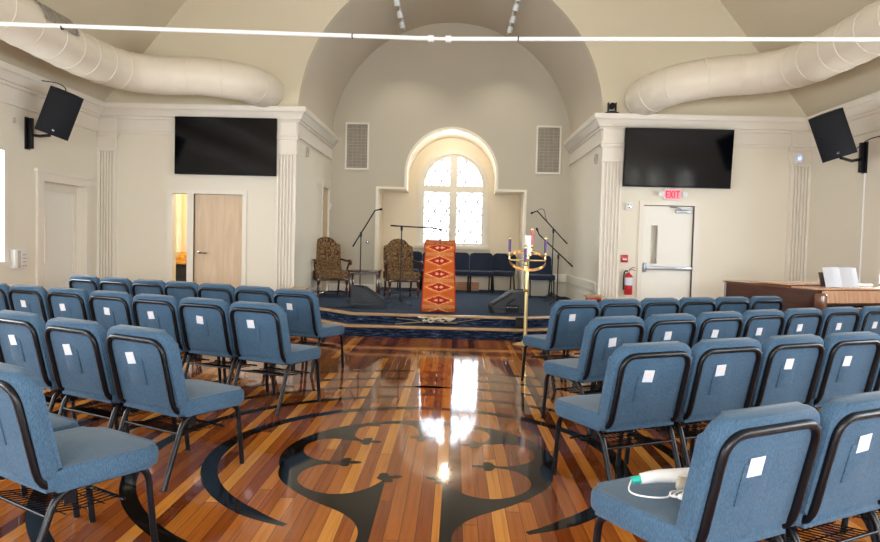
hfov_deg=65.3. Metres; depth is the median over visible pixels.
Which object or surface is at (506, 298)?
grille
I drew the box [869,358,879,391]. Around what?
chair
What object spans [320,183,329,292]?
door
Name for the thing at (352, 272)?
side table
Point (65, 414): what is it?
chair
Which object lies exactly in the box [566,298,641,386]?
chair
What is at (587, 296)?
wooden stand
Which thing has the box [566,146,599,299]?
wall
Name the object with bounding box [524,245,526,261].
candle
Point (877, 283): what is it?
window
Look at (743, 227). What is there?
wall
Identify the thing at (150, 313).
card
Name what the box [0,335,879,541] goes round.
floor
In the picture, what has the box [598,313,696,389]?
chair
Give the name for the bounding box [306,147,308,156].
wall sensor
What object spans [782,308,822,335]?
chair
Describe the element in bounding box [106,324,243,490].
chair
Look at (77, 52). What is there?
air duct
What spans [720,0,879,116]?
ceiling
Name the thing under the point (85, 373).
chair
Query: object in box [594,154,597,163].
wall sensor
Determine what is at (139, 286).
chair
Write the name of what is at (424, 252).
chair
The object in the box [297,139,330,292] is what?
wall
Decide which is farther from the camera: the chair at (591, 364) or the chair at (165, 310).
the chair at (165, 310)
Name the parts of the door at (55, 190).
slit frame, frame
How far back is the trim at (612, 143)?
11.25 m
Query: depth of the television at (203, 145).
11.27 m
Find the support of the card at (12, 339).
on the chair at (30, 352)
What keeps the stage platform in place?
on the floor
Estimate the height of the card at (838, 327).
0.068 m
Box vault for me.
[301,0,600,134]
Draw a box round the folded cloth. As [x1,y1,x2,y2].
[176,251,186,264]
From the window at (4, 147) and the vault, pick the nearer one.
the window at (4, 147)
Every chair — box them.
[0,283,10,310]
[0,310,118,429]
[0,362,158,541]
[0,412,79,517]
[8,284,50,322]
[44,317,176,442]
[47,287,91,320]
[61,398,67,416]
[69,275,99,295]
[88,290,135,331]
[99,277,132,296]
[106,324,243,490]
[131,279,164,296]
[132,293,221,382]
[164,281,198,357]
[178,297,268,392]
[197,283,234,363]
[228,301,320,414]
[234,285,302,369]
[273,288,343,375]
[397,251,421,290]
[421,252,424,290]
[455,252,469,292]
[469,253,493,292]
[488,253,515,291]
[521,299,599,391]
[529,255,554,297]
[541,315,644,434]
[551,341,692,480]
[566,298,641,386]
[591,401,821,541]
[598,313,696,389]
[624,337,762,467]
[640,298,679,321]
[679,297,716,317]
[689,334,824,454]
[692,311,743,346]
[715,296,749,314]
[740,309,784,343]
[749,296,782,310]
[764,391,879,541]
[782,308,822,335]
[783,509,879,540]
[808,331,879,410]
[819,306,859,339]
[856,306,879,335]
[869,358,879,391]
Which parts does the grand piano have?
lid, folded lid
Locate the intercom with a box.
[10,249,26,268]
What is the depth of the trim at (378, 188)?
14.44 m
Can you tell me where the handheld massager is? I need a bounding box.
[628,467,689,499]
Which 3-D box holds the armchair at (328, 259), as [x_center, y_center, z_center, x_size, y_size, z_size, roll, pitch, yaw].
[-2.115,-0.087,13.098,0.731,1.135,0.676,0,3,-25]
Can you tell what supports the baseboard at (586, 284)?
attached to the wall at (584, 174)
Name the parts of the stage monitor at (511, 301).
input panel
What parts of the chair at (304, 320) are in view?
frame, backrest, seat, leg, leg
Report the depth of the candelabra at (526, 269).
9.39 m
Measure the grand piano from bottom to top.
1.142 m
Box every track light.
[394,0,405,29]
[507,0,520,34]
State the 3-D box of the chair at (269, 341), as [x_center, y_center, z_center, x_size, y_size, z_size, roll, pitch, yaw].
[-1.360,0.675,5.708,0.525,0.868,0.627,3,3,25]
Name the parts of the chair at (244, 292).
frame, backrest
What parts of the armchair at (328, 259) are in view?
leg, backrest, seat rail, seat, arm, leg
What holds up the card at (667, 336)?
on the chair at (683, 326)
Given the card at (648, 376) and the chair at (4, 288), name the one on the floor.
the chair at (4, 288)
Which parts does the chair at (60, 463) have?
frame, backrest, leg, ganging plate, seat, leg, rail, leg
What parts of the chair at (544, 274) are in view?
leg, backrest, seat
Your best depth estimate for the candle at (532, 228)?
9.58 m
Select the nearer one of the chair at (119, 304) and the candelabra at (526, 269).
the chair at (119, 304)
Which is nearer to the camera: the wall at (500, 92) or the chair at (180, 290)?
the chair at (180, 290)
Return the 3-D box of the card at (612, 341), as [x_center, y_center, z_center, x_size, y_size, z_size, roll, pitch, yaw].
[1.266,0.524,5.042,0.076,0.073,0.017,0,3,-27]
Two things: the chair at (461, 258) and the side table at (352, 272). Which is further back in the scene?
the chair at (461, 258)
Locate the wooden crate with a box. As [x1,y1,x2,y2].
[455,282,478,290]
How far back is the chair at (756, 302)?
7.75 m
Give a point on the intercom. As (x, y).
(18, 257)
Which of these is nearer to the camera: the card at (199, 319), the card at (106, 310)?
the card at (199, 319)
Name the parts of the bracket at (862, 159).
arm, wall plate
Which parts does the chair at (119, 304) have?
frame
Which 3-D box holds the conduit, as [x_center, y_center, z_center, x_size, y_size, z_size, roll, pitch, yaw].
[5.943,-0.204,9.706,0.022,2.340,0.022,2,3,24]
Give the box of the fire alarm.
[625,202,632,209]
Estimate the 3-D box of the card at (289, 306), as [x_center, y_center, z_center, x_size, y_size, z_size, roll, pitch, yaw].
[-1.535,0.363,7.012,0.072,0.069,0.017,3,3,25]
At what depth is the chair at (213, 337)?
5.73 m
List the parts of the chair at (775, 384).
leg, backrest, frame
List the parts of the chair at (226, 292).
frame, backrest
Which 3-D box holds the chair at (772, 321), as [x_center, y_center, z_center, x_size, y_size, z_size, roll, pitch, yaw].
[2.675,0.757,6.208,0.525,0.868,0.627,0,3,-28]
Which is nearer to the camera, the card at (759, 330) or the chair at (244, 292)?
the card at (759, 330)
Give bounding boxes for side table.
[176,264,185,281]
[348,269,381,296]
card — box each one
[8,335,16,344]
[20,300,25,306]
[59,304,65,310]
[62,344,71,354]
[104,307,109,314]
[125,352,135,363]
[147,311,154,318]
[196,316,202,323]
[247,320,254,327]
[286,303,292,309]
[569,314,575,320]
[608,337,616,346]
[642,370,654,381]
[664,331,671,339]
[711,330,718,337]
[715,364,726,375]
[746,456,765,477]
[756,328,762,334]
[784,359,793,368]
[796,324,802,331]
[835,323,841,329]
[842,356,851,365]
[856,433,872,452]
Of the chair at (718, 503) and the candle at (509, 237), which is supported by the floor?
the chair at (718, 503)
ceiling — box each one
[0,0,185,101]
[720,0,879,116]
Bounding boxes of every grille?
[35,0,79,36]
[366,286,384,299]
[490,290,512,304]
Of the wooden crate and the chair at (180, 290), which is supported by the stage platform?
the wooden crate
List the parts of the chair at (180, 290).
frame, backrest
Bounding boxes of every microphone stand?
[348,208,381,301]
[386,225,441,305]
[531,211,567,300]
[536,228,572,304]
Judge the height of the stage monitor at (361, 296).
0.390 m
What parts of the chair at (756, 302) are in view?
frame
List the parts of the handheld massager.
cord, handle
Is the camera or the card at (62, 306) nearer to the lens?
the card at (62, 306)
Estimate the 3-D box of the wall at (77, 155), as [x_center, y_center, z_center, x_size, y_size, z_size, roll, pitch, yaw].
[-5.958,-0.735,3.781,0.200,3.600,15.760,1,2,1]
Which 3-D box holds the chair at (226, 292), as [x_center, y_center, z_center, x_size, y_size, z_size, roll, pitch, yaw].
[-2.348,0.566,7.789,0.525,0.868,0.627,3,3,26]
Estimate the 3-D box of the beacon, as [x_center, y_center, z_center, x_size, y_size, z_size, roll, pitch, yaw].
[5.805,-1.816,11.105,0.120,0.160,0.071,1,2,1]
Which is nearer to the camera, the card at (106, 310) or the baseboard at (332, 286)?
the card at (106, 310)
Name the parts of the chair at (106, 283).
frame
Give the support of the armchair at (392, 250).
on the stage platform
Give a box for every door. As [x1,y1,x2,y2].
[35,168,92,290]
[166,189,246,288]
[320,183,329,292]
[636,201,700,300]
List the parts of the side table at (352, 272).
leg, leg, leg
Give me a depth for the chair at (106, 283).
8.13 m
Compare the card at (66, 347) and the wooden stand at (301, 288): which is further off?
the wooden stand at (301, 288)
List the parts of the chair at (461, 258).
seat, backrest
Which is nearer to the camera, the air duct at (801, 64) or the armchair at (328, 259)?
the air duct at (801, 64)
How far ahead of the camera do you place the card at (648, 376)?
3.68 m
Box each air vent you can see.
[345,122,369,169]
[535,125,561,173]
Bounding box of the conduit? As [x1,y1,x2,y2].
[859,173,865,282]
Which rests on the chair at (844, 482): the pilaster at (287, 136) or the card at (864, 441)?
the card at (864, 441)
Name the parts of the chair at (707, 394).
leg, leg, leg, seat, backrest, frame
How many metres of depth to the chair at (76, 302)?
6.38 m
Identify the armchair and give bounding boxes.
[312,237,351,296]
[383,238,423,298]
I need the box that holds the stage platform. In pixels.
[316,287,571,340]
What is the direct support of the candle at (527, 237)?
on the candelabra at (526, 269)
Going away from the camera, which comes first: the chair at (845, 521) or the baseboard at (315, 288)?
the chair at (845, 521)
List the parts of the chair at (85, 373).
leg, frame, backrest, seat, leg, leg, leg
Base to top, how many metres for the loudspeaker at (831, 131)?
0.731 m
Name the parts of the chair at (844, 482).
leg, seat, backrest, frame, leg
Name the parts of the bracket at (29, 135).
wall plate, arm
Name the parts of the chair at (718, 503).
leg, seat, backrest, frame, leg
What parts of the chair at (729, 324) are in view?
frame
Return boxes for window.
[0,143,10,265]
[415,150,488,249]
[873,204,879,285]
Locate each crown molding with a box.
[0,60,338,159]
[563,91,879,164]
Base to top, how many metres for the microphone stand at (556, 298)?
1.384 m
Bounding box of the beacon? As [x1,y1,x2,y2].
[794,154,802,163]
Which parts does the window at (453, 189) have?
sill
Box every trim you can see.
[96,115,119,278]
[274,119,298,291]
[374,127,526,291]
[597,126,624,300]
[784,130,812,280]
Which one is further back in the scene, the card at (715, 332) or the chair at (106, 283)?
the chair at (106, 283)
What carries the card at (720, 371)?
on the chair at (707, 394)
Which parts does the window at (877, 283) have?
casing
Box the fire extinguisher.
[623,267,634,294]
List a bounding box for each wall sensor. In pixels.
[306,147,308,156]
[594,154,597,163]
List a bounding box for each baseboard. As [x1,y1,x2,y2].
[309,286,320,294]
[329,281,416,290]
[469,270,595,291]
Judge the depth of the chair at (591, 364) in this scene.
5.06 m
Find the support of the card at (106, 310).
on the chair at (119, 304)
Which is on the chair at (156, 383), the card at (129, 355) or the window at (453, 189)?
the card at (129, 355)
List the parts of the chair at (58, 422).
leg, seat, leg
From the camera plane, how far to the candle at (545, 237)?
9.39 m
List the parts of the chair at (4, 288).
frame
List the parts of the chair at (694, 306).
frame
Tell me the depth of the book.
7.94 m
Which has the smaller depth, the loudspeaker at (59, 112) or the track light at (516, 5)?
the loudspeaker at (59, 112)
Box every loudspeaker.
[34,86,83,140]
[808,107,856,162]
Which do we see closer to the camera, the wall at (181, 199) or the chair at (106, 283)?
the chair at (106, 283)
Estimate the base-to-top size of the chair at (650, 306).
0.868 m
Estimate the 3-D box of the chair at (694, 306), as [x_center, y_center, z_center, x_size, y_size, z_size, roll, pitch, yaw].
[2.619,0.701,7.569,0.525,0.868,0.627,0,3,-25]
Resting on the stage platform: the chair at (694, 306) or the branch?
the branch
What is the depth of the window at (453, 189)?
15.96 m
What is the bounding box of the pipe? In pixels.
[0,22,879,41]
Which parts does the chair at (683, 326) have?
backrest, frame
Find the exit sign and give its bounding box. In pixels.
[659,189,687,199]
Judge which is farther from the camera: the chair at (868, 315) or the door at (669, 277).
the door at (669, 277)
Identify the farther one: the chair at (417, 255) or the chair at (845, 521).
the chair at (417, 255)
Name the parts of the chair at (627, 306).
backrest, frame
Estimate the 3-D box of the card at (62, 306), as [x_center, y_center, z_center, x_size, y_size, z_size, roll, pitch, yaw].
[-3.533,0.339,6.431,0.075,0.072,0.017,3,3,26]
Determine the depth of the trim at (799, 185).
11.18 m
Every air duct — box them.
[0,0,282,106]
[625,0,879,115]
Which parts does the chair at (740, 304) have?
frame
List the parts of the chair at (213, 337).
leg, backrest, frame, seat, leg, leg, leg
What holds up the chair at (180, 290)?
on the floor
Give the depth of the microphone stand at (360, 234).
12.01 m
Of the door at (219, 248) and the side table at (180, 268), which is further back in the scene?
the side table at (180, 268)
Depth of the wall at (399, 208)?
15.96 m
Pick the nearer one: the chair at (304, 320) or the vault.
the chair at (304, 320)
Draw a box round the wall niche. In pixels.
[378,131,522,288]
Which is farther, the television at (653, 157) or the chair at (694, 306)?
the television at (653, 157)
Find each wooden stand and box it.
[288,287,308,289]
[583,294,603,302]
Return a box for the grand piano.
[722,272,879,311]
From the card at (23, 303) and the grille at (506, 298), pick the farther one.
the grille at (506, 298)
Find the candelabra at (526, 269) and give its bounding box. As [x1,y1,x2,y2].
[507,245,547,346]
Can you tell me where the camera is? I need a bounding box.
[605,102,618,112]
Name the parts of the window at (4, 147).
sill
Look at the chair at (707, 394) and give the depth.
3.95 m
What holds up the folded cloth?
on the side table at (180, 268)
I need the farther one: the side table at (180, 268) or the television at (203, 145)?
the side table at (180, 268)
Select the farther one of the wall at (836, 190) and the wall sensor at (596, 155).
the wall sensor at (596, 155)
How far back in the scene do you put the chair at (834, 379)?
4.42 m
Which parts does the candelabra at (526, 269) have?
cross arm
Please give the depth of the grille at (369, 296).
10.81 m
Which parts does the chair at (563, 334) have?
leg, leg, seat, backrest, frame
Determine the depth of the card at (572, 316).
6.51 m
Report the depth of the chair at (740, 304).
7.52 m
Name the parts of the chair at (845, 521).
leg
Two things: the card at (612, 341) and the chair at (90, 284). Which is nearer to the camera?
the card at (612, 341)
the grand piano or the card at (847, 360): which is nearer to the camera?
the card at (847, 360)
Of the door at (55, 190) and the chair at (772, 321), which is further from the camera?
the door at (55, 190)
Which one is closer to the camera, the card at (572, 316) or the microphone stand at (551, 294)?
the card at (572, 316)
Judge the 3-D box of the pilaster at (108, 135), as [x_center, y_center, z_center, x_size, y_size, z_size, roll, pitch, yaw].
[-5.548,-0.902,11.438,0.370,3.335,0.110,1,2,1]
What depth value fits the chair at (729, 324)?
5.64 m
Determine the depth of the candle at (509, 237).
9.39 m
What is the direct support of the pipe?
attached to the wall at (77, 155)
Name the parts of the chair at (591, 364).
leg, seat, leg, backrest, frame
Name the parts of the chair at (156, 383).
leg, frame, backrest, leg, seat, leg, ganging plate, leg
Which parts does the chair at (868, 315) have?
frame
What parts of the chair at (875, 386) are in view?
frame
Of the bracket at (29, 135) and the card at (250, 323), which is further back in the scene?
the bracket at (29, 135)
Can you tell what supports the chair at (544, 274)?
on the stage platform
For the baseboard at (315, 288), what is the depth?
13.10 m
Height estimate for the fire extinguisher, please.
0.458 m
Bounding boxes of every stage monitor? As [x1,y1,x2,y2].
[349,285,386,308]
[487,289,528,314]
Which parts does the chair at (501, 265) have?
seat, backrest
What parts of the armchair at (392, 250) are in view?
leg, backrest, seat rail, seat, leg, arm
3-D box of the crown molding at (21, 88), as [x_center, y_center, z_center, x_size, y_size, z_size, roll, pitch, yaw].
[-4.053,-2.246,5.252,3.470,0.475,18.500,1,2,1]
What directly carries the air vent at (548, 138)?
in the wall at (500, 92)
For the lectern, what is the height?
1.108 m
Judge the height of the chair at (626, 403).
0.868 m
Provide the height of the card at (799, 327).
0.068 m
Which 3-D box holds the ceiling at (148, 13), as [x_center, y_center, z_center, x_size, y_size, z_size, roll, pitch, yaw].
[-4.305,-4.269,3.525,3.086,3.763,15.600,1,2,1]
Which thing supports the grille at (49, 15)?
attached to the air duct at (77, 52)
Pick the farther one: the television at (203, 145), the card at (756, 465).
the television at (203, 145)
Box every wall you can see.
[0,102,96,285]
[104,0,806,300]
[176,194,186,255]
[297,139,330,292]
[329,23,570,296]
[381,138,519,289]
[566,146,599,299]
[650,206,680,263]
[806,130,879,283]
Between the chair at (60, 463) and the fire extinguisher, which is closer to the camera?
the chair at (60, 463)
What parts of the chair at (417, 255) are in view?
backrest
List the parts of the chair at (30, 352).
frame, backrest, seat, leg, leg, leg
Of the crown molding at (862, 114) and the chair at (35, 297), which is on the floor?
the chair at (35, 297)
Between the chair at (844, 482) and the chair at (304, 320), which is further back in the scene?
the chair at (304, 320)
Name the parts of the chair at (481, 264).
backrest, seat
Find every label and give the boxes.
[647,372,653,377]
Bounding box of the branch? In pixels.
[395,316,479,324]
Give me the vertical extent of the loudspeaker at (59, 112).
0.731 m
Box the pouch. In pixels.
[515,318,527,327]
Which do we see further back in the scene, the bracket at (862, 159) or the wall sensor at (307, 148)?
the wall sensor at (307, 148)
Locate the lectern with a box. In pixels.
[421,240,455,312]
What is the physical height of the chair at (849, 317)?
0.868 m
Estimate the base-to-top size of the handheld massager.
0.081 m
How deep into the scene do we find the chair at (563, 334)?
6.56 m
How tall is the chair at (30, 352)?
0.868 m
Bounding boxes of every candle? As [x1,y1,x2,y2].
[508,236,511,251]
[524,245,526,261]
[525,235,530,254]
[531,227,533,244]
[544,236,546,252]
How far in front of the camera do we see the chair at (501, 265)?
15.57 m
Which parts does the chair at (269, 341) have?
leg, frame, backrest, leg, seat, leg, leg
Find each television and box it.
[174,116,276,175]
[622,127,734,188]
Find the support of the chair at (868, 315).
on the floor
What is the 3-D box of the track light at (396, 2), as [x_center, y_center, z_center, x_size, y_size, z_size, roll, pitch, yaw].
[-0.740,-4.794,12.762,0.121,0.224,2.550,1,2,1]
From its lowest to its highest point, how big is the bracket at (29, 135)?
0.440 m
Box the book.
[822,267,859,286]
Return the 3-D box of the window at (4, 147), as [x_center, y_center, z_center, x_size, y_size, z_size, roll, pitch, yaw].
[-5.815,-0.851,8.463,0.210,1.600,1.330,1,2,1]
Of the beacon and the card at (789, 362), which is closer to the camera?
the card at (789, 362)
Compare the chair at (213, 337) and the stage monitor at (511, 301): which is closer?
the chair at (213, 337)
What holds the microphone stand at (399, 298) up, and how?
on the stage platform
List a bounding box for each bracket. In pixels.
[24,117,50,149]
[839,141,868,173]
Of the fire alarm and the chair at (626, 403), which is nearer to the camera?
the chair at (626, 403)
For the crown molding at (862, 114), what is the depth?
11.12 m
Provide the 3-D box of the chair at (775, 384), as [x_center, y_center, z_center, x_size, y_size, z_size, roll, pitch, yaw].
[2.033,0.812,4.438,0.525,0.868,0.627,0,3,-26]
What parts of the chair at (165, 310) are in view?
frame, backrest, seat, leg, leg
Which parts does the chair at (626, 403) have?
leg, ganging plate, leg, seat, leg, backrest, frame, leg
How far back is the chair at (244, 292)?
7.27 m
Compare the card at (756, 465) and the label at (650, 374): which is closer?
the card at (756, 465)
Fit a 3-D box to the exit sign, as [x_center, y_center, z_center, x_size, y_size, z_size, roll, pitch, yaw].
[3.807,-1.251,11.234,0.470,0.185,0.094,1,2,1]
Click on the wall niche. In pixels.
(447, 134)
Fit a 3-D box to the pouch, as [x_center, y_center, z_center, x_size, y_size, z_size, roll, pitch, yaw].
[1.183,0.755,9.978,0.170,0.151,0.115,1,2,1]
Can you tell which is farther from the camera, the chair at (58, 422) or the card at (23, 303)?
the card at (23, 303)
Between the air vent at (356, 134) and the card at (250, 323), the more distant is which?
the air vent at (356, 134)

